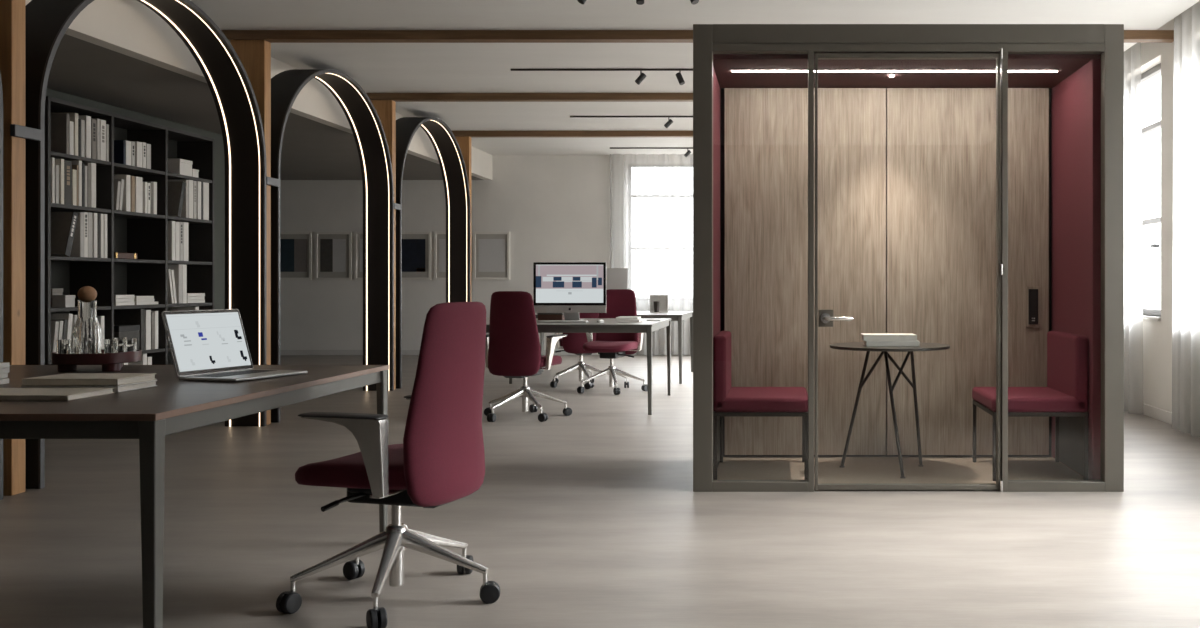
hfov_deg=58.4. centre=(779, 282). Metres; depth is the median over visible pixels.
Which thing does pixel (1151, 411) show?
baseboard
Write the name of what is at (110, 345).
drinking glass
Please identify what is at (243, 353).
picture
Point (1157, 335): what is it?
wall
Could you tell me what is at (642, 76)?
track light
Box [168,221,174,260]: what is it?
book
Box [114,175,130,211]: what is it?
book
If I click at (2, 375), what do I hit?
book
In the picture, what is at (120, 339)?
drinking glass
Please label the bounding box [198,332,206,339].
picture
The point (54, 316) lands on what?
book
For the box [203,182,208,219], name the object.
book
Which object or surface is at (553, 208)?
wall
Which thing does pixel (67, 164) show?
book
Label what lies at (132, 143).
book
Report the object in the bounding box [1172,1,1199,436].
curtain
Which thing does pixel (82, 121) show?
book
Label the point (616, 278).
computer
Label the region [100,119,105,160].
book
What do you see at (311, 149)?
ceiling
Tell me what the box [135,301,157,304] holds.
book
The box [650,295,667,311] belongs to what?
photo frame
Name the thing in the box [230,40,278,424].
column
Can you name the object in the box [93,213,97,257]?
book
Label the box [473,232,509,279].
framed picture
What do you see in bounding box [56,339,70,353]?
drinking glass
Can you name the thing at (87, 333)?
carafe
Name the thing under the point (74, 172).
book
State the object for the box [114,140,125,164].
book
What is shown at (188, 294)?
book
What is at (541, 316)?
book
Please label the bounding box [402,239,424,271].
print
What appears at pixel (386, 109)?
column
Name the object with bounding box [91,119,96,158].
book
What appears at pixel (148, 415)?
desk
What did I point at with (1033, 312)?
socket
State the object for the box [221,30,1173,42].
beam
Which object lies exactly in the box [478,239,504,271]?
print
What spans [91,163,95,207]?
book
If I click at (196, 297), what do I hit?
book
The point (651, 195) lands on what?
curtain
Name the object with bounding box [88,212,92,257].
book
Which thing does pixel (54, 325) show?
book
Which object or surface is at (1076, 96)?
wall panel
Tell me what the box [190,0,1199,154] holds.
ceiling
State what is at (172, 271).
book
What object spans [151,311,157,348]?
book
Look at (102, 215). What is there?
book
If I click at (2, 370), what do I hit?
book
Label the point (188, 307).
book
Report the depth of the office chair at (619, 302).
10.59 m
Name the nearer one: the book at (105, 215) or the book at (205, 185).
the book at (105, 215)
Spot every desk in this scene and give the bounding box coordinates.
[0,365,388,627]
[483,318,670,414]
[509,311,692,383]
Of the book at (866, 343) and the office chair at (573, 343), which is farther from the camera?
the office chair at (573, 343)
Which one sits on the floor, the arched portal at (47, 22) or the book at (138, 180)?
the arched portal at (47, 22)
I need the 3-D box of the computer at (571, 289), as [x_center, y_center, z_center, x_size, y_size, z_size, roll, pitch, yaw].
[-1.872,0.077,9.435,0.648,0.524,0.190,0,0,0]
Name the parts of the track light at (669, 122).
rail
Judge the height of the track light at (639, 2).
0.146 m
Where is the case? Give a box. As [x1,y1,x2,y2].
[114,252,136,258]
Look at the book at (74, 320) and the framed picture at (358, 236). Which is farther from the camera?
the framed picture at (358, 236)
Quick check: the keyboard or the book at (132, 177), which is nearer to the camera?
the book at (132, 177)
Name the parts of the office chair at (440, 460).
caster stem, leg, tilt lever, seat, armrest, caster stem, leg, lift rod, leg, backrest, leg, caster stem, caster stem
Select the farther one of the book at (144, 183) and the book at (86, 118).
the book at (144, 183)
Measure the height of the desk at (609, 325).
0.740 m
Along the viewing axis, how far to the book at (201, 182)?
9.87 m
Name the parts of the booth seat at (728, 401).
leg, panel, leg, backrest, seat, seat frame, leg, leg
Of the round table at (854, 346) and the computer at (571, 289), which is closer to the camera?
the round table at (854, 346)
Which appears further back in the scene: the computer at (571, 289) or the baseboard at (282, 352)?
the baseboard at (282, 352)
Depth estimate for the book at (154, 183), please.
9.13 m
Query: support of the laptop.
on the desk at (148, 415)
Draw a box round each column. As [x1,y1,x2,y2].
[0,0,40,495]
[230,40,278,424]
[371,100,400,389]
[455,136,470,209]
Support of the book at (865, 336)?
on the book at (866, 343)
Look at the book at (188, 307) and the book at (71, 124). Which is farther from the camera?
the book at (188, 307)
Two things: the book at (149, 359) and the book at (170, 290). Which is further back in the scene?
the book at (170, 290)
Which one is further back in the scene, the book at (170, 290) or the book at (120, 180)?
the book at (170, 290)
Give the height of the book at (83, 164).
0.341 m
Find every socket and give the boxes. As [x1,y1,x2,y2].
[1030,291,1036,297]
[1030,300,1036,307]
[1030,309,1036,316]
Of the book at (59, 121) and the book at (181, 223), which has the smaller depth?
the book at (59, 121)
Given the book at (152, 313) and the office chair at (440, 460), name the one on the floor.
the office chair at (440, 460)
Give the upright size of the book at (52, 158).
0.342 m
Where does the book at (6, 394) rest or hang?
on the desk at (148, 415)
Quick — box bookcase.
[45,96,213,364]
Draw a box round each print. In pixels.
[280,239,293,271]
[294,239,306,271]
[320,239,332,271]
[333,239,345,271]
[360,239,362,271]
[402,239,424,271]
[439,239,445,271]
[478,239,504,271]
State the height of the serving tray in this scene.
0.072 m
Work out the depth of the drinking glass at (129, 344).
4.13 m
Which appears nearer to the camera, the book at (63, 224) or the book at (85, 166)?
the book at (63, 224)
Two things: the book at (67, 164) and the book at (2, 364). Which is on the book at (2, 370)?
the book at (2, 364)
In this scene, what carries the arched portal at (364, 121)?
on the floor
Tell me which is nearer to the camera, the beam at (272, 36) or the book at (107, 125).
the beam at (272, 36)
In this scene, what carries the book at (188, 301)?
on the bookcase
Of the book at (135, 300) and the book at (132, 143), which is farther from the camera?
the book at (135, 300)
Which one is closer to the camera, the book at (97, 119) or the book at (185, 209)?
the book at (97, 119)
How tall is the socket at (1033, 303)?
0.044 m
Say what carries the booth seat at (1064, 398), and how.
on the booth
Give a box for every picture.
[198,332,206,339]
[234,330,241,338]
[240,350,246,360]
[280,232,311,279]
[315,232,351,279]
[354,232,362,279]
[402,232,431,279]
[434,232,445,279]
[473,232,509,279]
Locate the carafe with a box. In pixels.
[73,286,101,353]
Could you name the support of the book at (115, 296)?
on the book at (120, 299)
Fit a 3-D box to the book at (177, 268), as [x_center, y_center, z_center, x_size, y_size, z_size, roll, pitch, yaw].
[-5.550,0.009,9.513,0.240,0.355,0.059,0,0,0]
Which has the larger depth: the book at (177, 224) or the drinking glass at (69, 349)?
the book at (177, 224)
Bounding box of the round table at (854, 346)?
[830,342,949,477]
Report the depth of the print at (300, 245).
15.68 m
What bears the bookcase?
on the floor
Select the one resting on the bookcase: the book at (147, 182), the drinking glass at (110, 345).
the book at (147, 182)
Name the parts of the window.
sill, handle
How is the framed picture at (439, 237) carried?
attached to the wall at (553, 208)
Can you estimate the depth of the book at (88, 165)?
8.24 m
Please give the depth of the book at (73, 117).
8.09 m
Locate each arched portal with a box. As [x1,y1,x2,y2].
[0,73,2,499]
[25,0,266,488]
[271,69,393,422]
[396,117,470,388]
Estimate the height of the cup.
0.125 m
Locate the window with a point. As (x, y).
(1155, 70)
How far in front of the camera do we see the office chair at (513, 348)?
8.20 m
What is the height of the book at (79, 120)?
0.292 m
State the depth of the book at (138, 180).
8.89 m
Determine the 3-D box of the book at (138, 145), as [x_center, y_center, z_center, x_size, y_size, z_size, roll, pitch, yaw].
[-5.515,-1.088,8.905,0.170,0.216,0.076,0,0,0]
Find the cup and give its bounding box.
[653,301,659,311]
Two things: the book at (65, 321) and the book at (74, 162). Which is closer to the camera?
the book at (65, 321)
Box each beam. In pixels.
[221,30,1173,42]
[366,93,692,101]
[452,131,692,136]
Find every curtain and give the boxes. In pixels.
[610,154,692,354]
[1124,43,1143,413]
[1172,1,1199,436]
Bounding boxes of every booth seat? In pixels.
[713,331,807,479]
[972,331,1088,480]
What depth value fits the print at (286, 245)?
15.68 m
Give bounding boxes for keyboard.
[537,321,588,322]
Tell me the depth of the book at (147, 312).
9.02 m
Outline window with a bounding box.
[1141,63,1160,320]
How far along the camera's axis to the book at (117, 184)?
8.61 m
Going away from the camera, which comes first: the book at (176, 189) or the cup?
the book at (176, 189)
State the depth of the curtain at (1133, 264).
8.55 m
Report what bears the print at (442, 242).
attached to the framed picture at (439, 237)
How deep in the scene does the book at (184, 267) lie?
9.57 m
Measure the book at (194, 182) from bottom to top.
0.352 m
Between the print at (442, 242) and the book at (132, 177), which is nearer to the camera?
the book at (132, 177)
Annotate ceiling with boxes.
[25,0,491,179]
[47,34,482,179]
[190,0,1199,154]
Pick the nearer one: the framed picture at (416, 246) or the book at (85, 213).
the book at (85, 213)
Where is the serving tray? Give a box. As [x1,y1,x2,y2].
[51,349,141,371]
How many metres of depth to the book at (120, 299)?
8.70 m
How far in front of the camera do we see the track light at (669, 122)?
11.99 m
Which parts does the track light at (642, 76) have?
rail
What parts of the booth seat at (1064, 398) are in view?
leg, leg, seat, seat frame, leg, backrest, panel, leg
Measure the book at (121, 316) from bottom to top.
0.353 m
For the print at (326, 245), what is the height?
0.490 m
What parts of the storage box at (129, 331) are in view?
box lid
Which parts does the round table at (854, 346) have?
leg, leg, leg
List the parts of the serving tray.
dish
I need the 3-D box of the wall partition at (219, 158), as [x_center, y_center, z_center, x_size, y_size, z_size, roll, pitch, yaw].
[-5.860,-0.230,7.250,0.120,2.620,8.100,0,0,0]
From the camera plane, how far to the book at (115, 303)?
8.69 m
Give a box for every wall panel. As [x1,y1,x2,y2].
[713,67,719,410]
[1051,59,1100,479]
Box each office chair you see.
[276,302,499,627]
[484,291,571,421]
[550,313,614,387]
[577,289,647,394]
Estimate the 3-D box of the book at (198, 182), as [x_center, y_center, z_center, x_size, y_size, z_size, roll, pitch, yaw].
[-5.550,-0.773,9.825,0.240,0.355,0.058,0,0,0]
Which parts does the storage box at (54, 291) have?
box lid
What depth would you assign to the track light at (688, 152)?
14.79 m
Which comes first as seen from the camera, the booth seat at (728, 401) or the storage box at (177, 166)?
the booth seat at (728, 401)
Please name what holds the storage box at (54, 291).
on the bookcase
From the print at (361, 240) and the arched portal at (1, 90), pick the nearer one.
the arched portal at (1, 90)
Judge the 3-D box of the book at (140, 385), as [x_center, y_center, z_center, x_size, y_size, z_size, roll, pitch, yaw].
[-2.196,0.329,3.349,0.300,0.021,0.207,0,0,0]
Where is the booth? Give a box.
[693,24,1123,491]
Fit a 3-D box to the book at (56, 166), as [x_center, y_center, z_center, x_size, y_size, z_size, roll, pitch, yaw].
[-5.550,-0.741,7.891,0.240,0.292,0.033,0,0,0]
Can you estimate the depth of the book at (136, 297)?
8.97 m
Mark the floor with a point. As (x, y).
(590, 517)
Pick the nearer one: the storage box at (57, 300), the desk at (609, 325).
the storage box at (57, 300)
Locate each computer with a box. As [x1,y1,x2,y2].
[533,262,605,320]
[606,268,627,289]
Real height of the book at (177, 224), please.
0.350 m
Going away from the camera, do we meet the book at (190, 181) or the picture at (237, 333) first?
the picture at (237, 333)
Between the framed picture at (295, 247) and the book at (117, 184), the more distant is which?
the framed picture at (295, 247)
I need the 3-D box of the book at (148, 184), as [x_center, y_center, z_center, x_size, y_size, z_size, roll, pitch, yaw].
[-5.550,-0.728,9.039,0.241,0.266,0.039,0,0,0]
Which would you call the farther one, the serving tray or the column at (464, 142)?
the column at (464, 142)
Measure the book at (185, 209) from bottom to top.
0.349 m
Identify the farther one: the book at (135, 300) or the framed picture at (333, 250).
the framed picture at (333, 250)
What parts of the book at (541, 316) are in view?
box lid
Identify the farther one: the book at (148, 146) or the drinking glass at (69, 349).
the book at (148, 146)
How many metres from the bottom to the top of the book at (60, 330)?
0.291 m
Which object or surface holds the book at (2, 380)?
on the desk at (148, 415)
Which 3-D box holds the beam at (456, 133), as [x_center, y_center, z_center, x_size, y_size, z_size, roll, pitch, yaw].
[-0.650,-1.875,13.215,7.300,0.070,0.120,0,0,0]
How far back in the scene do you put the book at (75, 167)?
8.12 m
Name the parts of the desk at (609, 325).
leg, leg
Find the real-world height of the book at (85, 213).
0.355 m
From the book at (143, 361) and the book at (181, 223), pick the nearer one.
the book at (143, 361)
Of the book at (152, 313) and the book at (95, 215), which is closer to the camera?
the book at (95, 215)
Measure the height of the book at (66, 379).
0.022 m
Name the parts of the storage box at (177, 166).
box lid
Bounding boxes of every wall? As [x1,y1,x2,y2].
[280,155,609,349]
[1141,18,1173,411]
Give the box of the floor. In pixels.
[0,355,1199,627]
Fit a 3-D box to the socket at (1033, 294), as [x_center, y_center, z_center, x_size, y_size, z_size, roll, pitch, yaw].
[1.518,0.070,6.287,0.044,0.044,0.003,0,0,0]
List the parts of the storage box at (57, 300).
box lid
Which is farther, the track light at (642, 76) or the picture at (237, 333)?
the track light at (642, 76)
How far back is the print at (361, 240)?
15.68 m
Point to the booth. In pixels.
(959, 186)
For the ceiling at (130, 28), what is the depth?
7.35 m
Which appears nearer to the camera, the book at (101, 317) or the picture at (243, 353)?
the picture at (243, 353)
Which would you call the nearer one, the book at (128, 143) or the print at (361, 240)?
the book at (128, 143)
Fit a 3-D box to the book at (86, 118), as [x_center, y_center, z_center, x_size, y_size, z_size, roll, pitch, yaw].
[-5.550,-1.146,8.248,0.240,0.332,0.058,0,0,0]
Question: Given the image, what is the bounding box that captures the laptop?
[161,309,307,381]
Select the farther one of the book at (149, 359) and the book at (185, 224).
the book at (185, 224)
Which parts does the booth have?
post, sill, oak panel, lock plate, door handle, floor panel, ceiling panel, door, oak panel, socket plate, sill, post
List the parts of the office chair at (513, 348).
armrest, leg, leg, backrest, lift rod, leg, leg, seat, armrest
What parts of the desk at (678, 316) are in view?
leg, leg, leg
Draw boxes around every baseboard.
[280,350,598,354]
[1143,403,1171,423]
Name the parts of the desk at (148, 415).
leg, leg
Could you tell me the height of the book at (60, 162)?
0.344 m
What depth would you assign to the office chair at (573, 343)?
10.85 m
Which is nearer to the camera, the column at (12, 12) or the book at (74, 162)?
the column at (12, 12)
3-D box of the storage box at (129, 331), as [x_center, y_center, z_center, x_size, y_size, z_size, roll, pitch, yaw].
[-5.560,0.464,8.764,0.266,0.220,0.282,0,0,0]
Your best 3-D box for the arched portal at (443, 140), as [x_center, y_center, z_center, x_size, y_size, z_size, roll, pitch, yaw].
[-4.030,-0.395,11.953,0.300,2.950,2.425,0,0,0]
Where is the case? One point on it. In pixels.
(117, 255)
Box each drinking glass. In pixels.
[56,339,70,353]
[66,346,80,353]
[104,339,117,352]
[113,337,126,352]
[123,338,136,351]
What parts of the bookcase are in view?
panel, shelf, shelf, shelf, shelf, panel, shelf, shelf, shelf, shelf, panel, shelf, shelf, shelf, shelf, shelf, panel, panel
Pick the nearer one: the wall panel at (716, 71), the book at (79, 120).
the wall panel at (716, 71)
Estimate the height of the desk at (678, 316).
0.740 m
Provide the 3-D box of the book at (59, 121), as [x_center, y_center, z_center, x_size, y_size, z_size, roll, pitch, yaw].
[-5.550,-1.136,8.008,0.240,0.311,0.034,0,0,0]
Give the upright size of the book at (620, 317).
0.020 m
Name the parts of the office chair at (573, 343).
armrest, leg, backrest, leg, leg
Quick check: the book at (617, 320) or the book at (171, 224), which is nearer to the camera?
the book at (617, 320)
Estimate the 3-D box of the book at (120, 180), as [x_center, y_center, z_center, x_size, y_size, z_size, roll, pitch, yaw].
[-5.550,-0.728,8.662,0.240,0.264,0.068,0,0,0]
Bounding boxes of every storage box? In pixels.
[51,288,62,306]
[52,295,75,306]
[114,325,139,348]
[168,159,192,176]
[192,169,198,177]
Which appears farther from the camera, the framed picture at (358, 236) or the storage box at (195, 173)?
the framed picture at (358, 236)
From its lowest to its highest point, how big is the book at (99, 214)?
0.355 m
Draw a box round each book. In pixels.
[0,362,9,367]
[0,368,9,373]
[0,373,7,378]
[0,378,8,383]
[0,388,113,400]
[21,380,156,392]
[22,373,155,385]
[51,113,68,153]
[51,157,54,202]
[51,212,77,256]
[51,313,72,338]
[51,320,67,338]
[51,321,63,339]
[51,322,58,359]
[55,159,63,203]
[55,165,58,203]
[64,160,71,204]
[66,160,81,205]
[67,113,77,155]
[69,121,73,154]
[70,212,83,256]
[71,315,76,345]
[72,165,78,205]
[72,169,76,205]
[78,115,90,157]
[78,119,80,155]
[81,120,84,156]
[82,163,84,206]
[83,212,87,256]
[85,163,90,206]
[85,166,86,206]
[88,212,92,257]
[91,118,99,159]
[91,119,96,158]
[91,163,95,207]
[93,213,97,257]
[98,213,100,257]
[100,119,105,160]
[100,316,103,348]
[101,214,103,257]
[104,214,106,257]
[106,124,108,160]
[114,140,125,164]
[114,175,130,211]
[114,179,123,210]
[114,181,120,209]
[114,295,134,298]
[114,298,133,301]
[114,302,134,305]
[114,309,144,349]
[125,140,130,164]
[128,354,146,364]
[131,141,141,166]
[131,142,134,165]
[131,176,134,211]
[134,296,153,298]
[134,299,153,301]
[135,176,142,212]
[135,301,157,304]
[142,142,145,167]
[143,182,146,212]
[145,310,150,349]
[146,143,150,168]
[147,182,152,213]
[147,183,150,213]
[147,357,151,364]
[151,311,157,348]
[151,312,153,348]
[153,182,156,214]
[168,180,188,217]
[168,181,185,216]
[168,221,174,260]
[168,264,181,303]
[168,269,173,303]
[170,270,176,303]
[170,306,198,310]
[175,222,179,260]
[180,222,182,260]
[182,264,186,303]
[183,222,188,260]
[187,293,204,296]
[187,296,204,299]
[187,300,204,302]
[189,180,192,217]
[193,181,196,218]
[197,181,200,218]
[201,182,202,219]
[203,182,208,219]
[537,313,564,319]
[616,316,640,318]
[616,319,642,321]
[861,333,916,340]
[863,340,919,346]
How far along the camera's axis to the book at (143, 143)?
8.96 m
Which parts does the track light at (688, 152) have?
rail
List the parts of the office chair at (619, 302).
armrest, leg, seat, leg, backrest, leg, armrest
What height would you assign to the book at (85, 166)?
0.322 m
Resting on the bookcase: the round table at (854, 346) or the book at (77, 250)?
the book at (77, 250)
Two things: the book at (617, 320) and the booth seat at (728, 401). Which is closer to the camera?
the booth seat at (728, 401)
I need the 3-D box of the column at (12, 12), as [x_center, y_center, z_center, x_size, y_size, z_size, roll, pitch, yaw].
[-4.018,-0.380,5.415,0.284,2.920,0.189,0,0,0]
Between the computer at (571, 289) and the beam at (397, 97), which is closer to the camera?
the computer at (571, 289)
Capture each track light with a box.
[511,69,692,84]
[570,116,692,127]
[577,0,698,4]
[610,147,692,156]
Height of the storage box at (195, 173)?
0.075 m
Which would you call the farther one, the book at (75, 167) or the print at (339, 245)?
the print at (339, 245)

